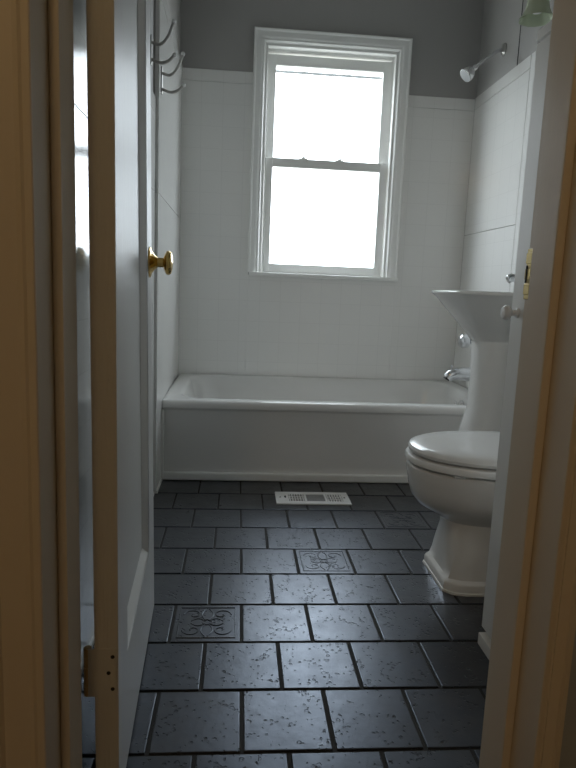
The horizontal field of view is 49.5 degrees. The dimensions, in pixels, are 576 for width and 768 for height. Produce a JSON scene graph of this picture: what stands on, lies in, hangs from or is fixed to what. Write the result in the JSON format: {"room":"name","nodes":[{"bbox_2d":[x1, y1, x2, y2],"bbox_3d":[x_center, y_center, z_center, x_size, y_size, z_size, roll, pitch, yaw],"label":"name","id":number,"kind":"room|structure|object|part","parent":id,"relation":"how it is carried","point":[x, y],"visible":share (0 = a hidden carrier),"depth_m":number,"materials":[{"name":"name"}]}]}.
{"room":"bathroom","nodes":[
{"label":"bathroom","id":0,"kind":"room"},
{"bbox_2d":[73,0,182,674],"bbox_3d":[-0.530,-0.717,1.981,0.180,2.400,2.568,2,9,-5],"label":"wall","id":1,"kind":"structure","parent":0,"point":[166,109],"depth_m":2.21,"materials":[{"name":"grey paint"}]},
{"bbox_2d":[0,0,81,767],"bbox_3d":[-0.298,-0.353,0.717,0.079,2.090,0.171,2,9,-5],"label":"door frame","id":2,"kind":"structure","parent":1,"relation":"attached to","point":[46,26],"depth_m":0.73,"materials":[{"name":"beige paint"}]},
{"bbox_2d":[83,0,172,767],"bbox_3d":[-0.298,-0.385,1.114,0.137,2.008,0.625,2,9,-5],"label":"door","id":3,"kind":"structure","parent":1,"relation":"in","point":[122,261],"depth_m":0.94,"materials":[{"name":"grey paint"}]},
{"bbox_3d":[-0.286,-0.420,1.101,0.028,1.699,0.394,1,9,-7],"label":"panel","id":4,"kind":"part","parent":3,"relation":"part of","materials":[{"name":"grey paint"}]},
{"bbox_3d":[-0.275,-0.420,1.103,0.032,1.697,0.392,1,9,-7],"label":"panel moulding","id":5,"kind":"part","parent":3,"relation":"part of","materials":[{"name":"white wood"}]},
{"bbox_3d":[-0.281,-0.268,1.380,0.053,0.065,0.065,2,9,-5],"label":"knob","id":6,"kind":"part","parent":3,"relation":"part of","materials":[{"name":"gold metal"}]},
{"bbox_2d":[150,19,176,65],"bbox_3d":[-0.419,-1.154,2.109,0.088,0.151,0.022,2,9,-5],"label":"coat hook","id":7,"kind":"object","parent":1,"relation":"attached to","point":[174,55],"visible":1,"depth_m":2.10,"materials":[{"name":"grey metal"}]},
{"bbox_3d":[-0.462,-1.127,2.110,0.004,0.095,0.022,2,9,-5],"label":"plate","id":8,"kind":"part","parent":7,"relation":"part of","materials":[{"name":"grey metal"}]},
{"bbox_2d":[161,52,185,94],"bbox_3d":[-0.415,-1.128,2.266,0.088,0.151,0.022,2,9,-5],"label":"coat hook","id":9,"kind":"object","parent":1,"relation":"attached to","point":[182,53],"visible":1,"depth_m":2.26,"materials":[{"name":"grey metal"}]},
{"bbox_3d":[-0.457,-1.101,2.267,0.004,0.095,0.022,2,9,-5],"label":"plate","id":10,"kind":"part","parent":9,"relation":"part of","materials":[{"name":"grey metal"}]},
{"bbox_2d":[81,480,488,767],"bbox_3d":[0.256,0.585,1.820,1.560,0.061,1.840,2,9,-5],"label":"floor","id":11,"kind":"structure","parent":0,"point":[281,636],"depth_m":1.47,"materials":[{"name":"tile"}]},
{"bbox_2d":[275,492,351,504],"bbox_3d":[0.096,0.445,2.445,0.289,0.013,0.136,2,9,-5],"label":"floor vent","id":12,"kind":"object","parent":11,"relation":"in","point":[282,498],"visible":1,"depth_m":2.44,"materials":[{"name":"white metal"}]},
{"bbox_2d":[161,373,467,482],"bbox_3d":[0.187,0.192,3.023,1.489,0.341,0.795,2,9,-5],"label":"bathtub","id":13,"kind":"object","parent":11,"relation":"on","point":[215,427],"visible":0.71,"depth_m":2.65,"materials":[{"name":"white ceramic"}]},
{"bbox_3d":[0.211,0.402,2.668,1.487,0.035,0.022,2,9,-5],"label":"trim","id":14,"kind":"part","parent":13,"relation":"part of","materials":[{"name":"white ceramic"}]},
{"bbox_2d":[405,431,499,596],"bbox_3d":[0.683,0.213,1.793,0.698,0.720,0.434,2,9,-5],"label":"toilet","id":15,"kind":"object","parent":11,"relation":"on","point":[452,474],"visible":0.43,"depth_m":1.72,"materials":[{"name":"white ceramic"}]},
{"bbox_3d":[0.588,0.213,1.786,0.506,0.024,0.374,2,9,-5],"label":"seat","id":16,"kind":"part","parent":15,"relation":"part of","materials":[{"name":"white plastic"}]},
{"bbox_3d":[0.590,0.182,1.781,0.492,0.031,0.364,2,9,-5],"label":"lid","id":17,"kind":"part","parent":15,"relation":"part of","materials":[{"name":"white plastic"}]},
{"bbox_2d":[432,290,512,431],"bbox_3d":[0.757,0.080,2.306,0.477,0.829,0.540,2,9,-5],"label":"pedestal sink","id":18,"kind":"object","parent":11,"relation":"on","point":[477,313],"visible":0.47,"depth_m":2.20,"materials":[{"name":"white ceramic"}]},
{"bbox_2d":[432,290,512,342],"bbox_3d":[0.770,-0.243,2.255,0.477,0.174,0.540,2,9,-5],"label":"basin","id":19,"kind":"object","parent":18,"relation":"in","point":[477,313],"depth_m":2.12,"materials":[{"name":"white ceramic"}]},
{"bbox_2d":[506,273,514,282],"bbox_3d":[0.868,-0.363,2.244,0.175,0.074,0.180,2,9,-5],"label":"sink faucet","id":20,"kind":"object","parent":18,"relation":"on","point":[510,278],"visible":0.22,"depth_m":2.22,"materials":[{"name":"silver metal"}]},
{"bbox_2d":[478,20,551,659],"bbox_3d":[0.776,-0.010,1.185,0.626,1.355,0.446,2,9,-5],"label":"cupboard","id":21,"kind":"object","parent":11,"relation":"on","point":[515,313],"visible":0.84,"depth_m":1.34,"materials":[{"name":"white wood"}]},
{"bbox_3d":[0.473,-0.152,1.329,0.037,0.032,0.032,2,9,-5],"label":"knob","id":22,"kind":"part","parent":21,"relation":"part of","materials":[{"name":"white ceramic"}]},
{"bbox_2d":[178,0,483,380],"bbox_3d":[0.153,-0.902,3.335,2.000,2.400,0.168,2,9,-5],"label":"wall","id":23,"kind":"structure","parent":0,"point":[232,321],"depth_m":3.25,"materials":[{"name":"white tile"}]},
{"bbox_2d":[247,27,412,281],"bbox_3d":[0.202,-1.162,3.270,0.796,1.206,0.182,2,9,-5],"label":"window","id":24,"kind":"structure","parent":23,"relation":"in","point":[390,57],"depth_m":3.23,"materials":[{"name":"white wood"}]},
{"bbox_3d":[0.194,-1.156,3.353,0.670,1.120,0.012,2,9,-5],"label":"storm frame","id":25,"kind":"part","parent":24,"relation":"part of","materials":[{"name":"grey wood"}]},
{"bbox_3d":[0.182,-0.578,3.362,0.788,0.022,0.182,2,9,-5],"label":"sill","id":26,"kind":"part","parent":24,"relation":"part of","materials":[{"name":"white wood"}]},
{"bbox_3d":[0.189,-0.878,3.311,0.643,0.585,0.030,2,9,-5],"label":"sash","id":27,"kind":"part","parent":24,"relation":"part of","materials":[{"name":"white wood"}]},
{"bbox_3d":[0.208,-1.407,3.262,0.645,0.545,0.030,2,9,-5],"label":"sash","id":28,"kind":"part","parent":24,"relation":"part of","materials":[{"name":"white wood"}]},
{"bbox_2d":[453,0,553,388],"bbox_3d":[1.115,-0.671,2.116,0.160,2.400,2.568,2,9,-5],"label":"wall","id":29,"kind":"structure","parent":0,"point":[503,100],"depth_m":2.92,"materials":[{"name":"white tile"}]},
{"bbox_2d":[443,365,469,381],"bbox_3d":[0.849,-0.048,3.034,0.192,0.084,0.075,2,9,-5],"label":"tub spout","id":30,"kind":"object","parent":29,"relation":"attached to","point":[457,373],"visible":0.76,"depth_m":3.01,"materials":[{"name":"silver metal"}]},
{"bbox_2d":[457,333,470,347],"bbox_3d":[0.886,-0.207,3.011,0.133,0.110,0.110,2,9,-5],"label":"tub valve","id":31,"kind":"object","parent":29,"relation":"attached to","point":[463,341],"visible":0.29,"depth_m":2.98,"materials":[{"name":"silver metal"}]},
{"bbox_2d":[460,43,506,81],"bbox_3d":[0.901,-1.481,2.869,0.228,0.194,0.066,-1,9,-19],"label":"shower head","id":32,"kind":"object","parent":29,"relation":"attached to","point":[467,73],"visible":1,"depth_m":2.85},
{"bbox_3d":[0.930,-1.500,2.877,0.166,0.115,0.021,-1,10,-22],"label":"shower arm","id":33,"kind":"part","parent":32,"relation":"part of","materials":[{"name":"silver metal"}]},
{"bbox_2d":[517,2,522,64],"bbox_3d":[1.023,-1.688,2.709,0.002,0.583,0.006,2,9,-5],"label":"seam","id":34,"kind":"structure","parent":29,"relation":"attached to","point":[522,2],"depth_m":2.74,"materials":[{"name":"black"}]},
{"bbox_2d":[519,0,552,26],"bbox_3d":[0.924,-1.324,2.110,0.275,0.185,0.116,2,9,-5],"label":"wall sconce","id":35,"kind":"object","parent":29,"relation":"attached to","point":[537,13],"visible":0.91,"depth_m":2.12,"materials":[{"name":"green glass"}]},
{"bbox_2d":[559,630,575,767],"bbox_3d":[0.079,-0.497,0.734,2.750,2.400,0.150,2,9,-5],"label":"wall","id":36,"kind":"structure","parent":0,"point":[568,748],"depth_m":0.83,"materials":[{"name":"grey paint"}]},
{"bbox_2d":[479,0,575,767],"bbox_3d":[0.361,-0.334,0.771,0.043,2.090,0.171,2,9,-5],"label":"door frame","id":37,"kind":"structure","parent":36,"relation":"attached to","point":[543,436],"depth_m":0.81,"materials":[{"name":"beige paint"}]},
{"bbox_3d":[0.339,-0.153,0.869,0.003,0.070,0.032,2,9,-5],"label":"strike plate","id":38,"kind":"part","parent":37,"relation":"part of","materials":[{"name":"gold metal"}]}
]}

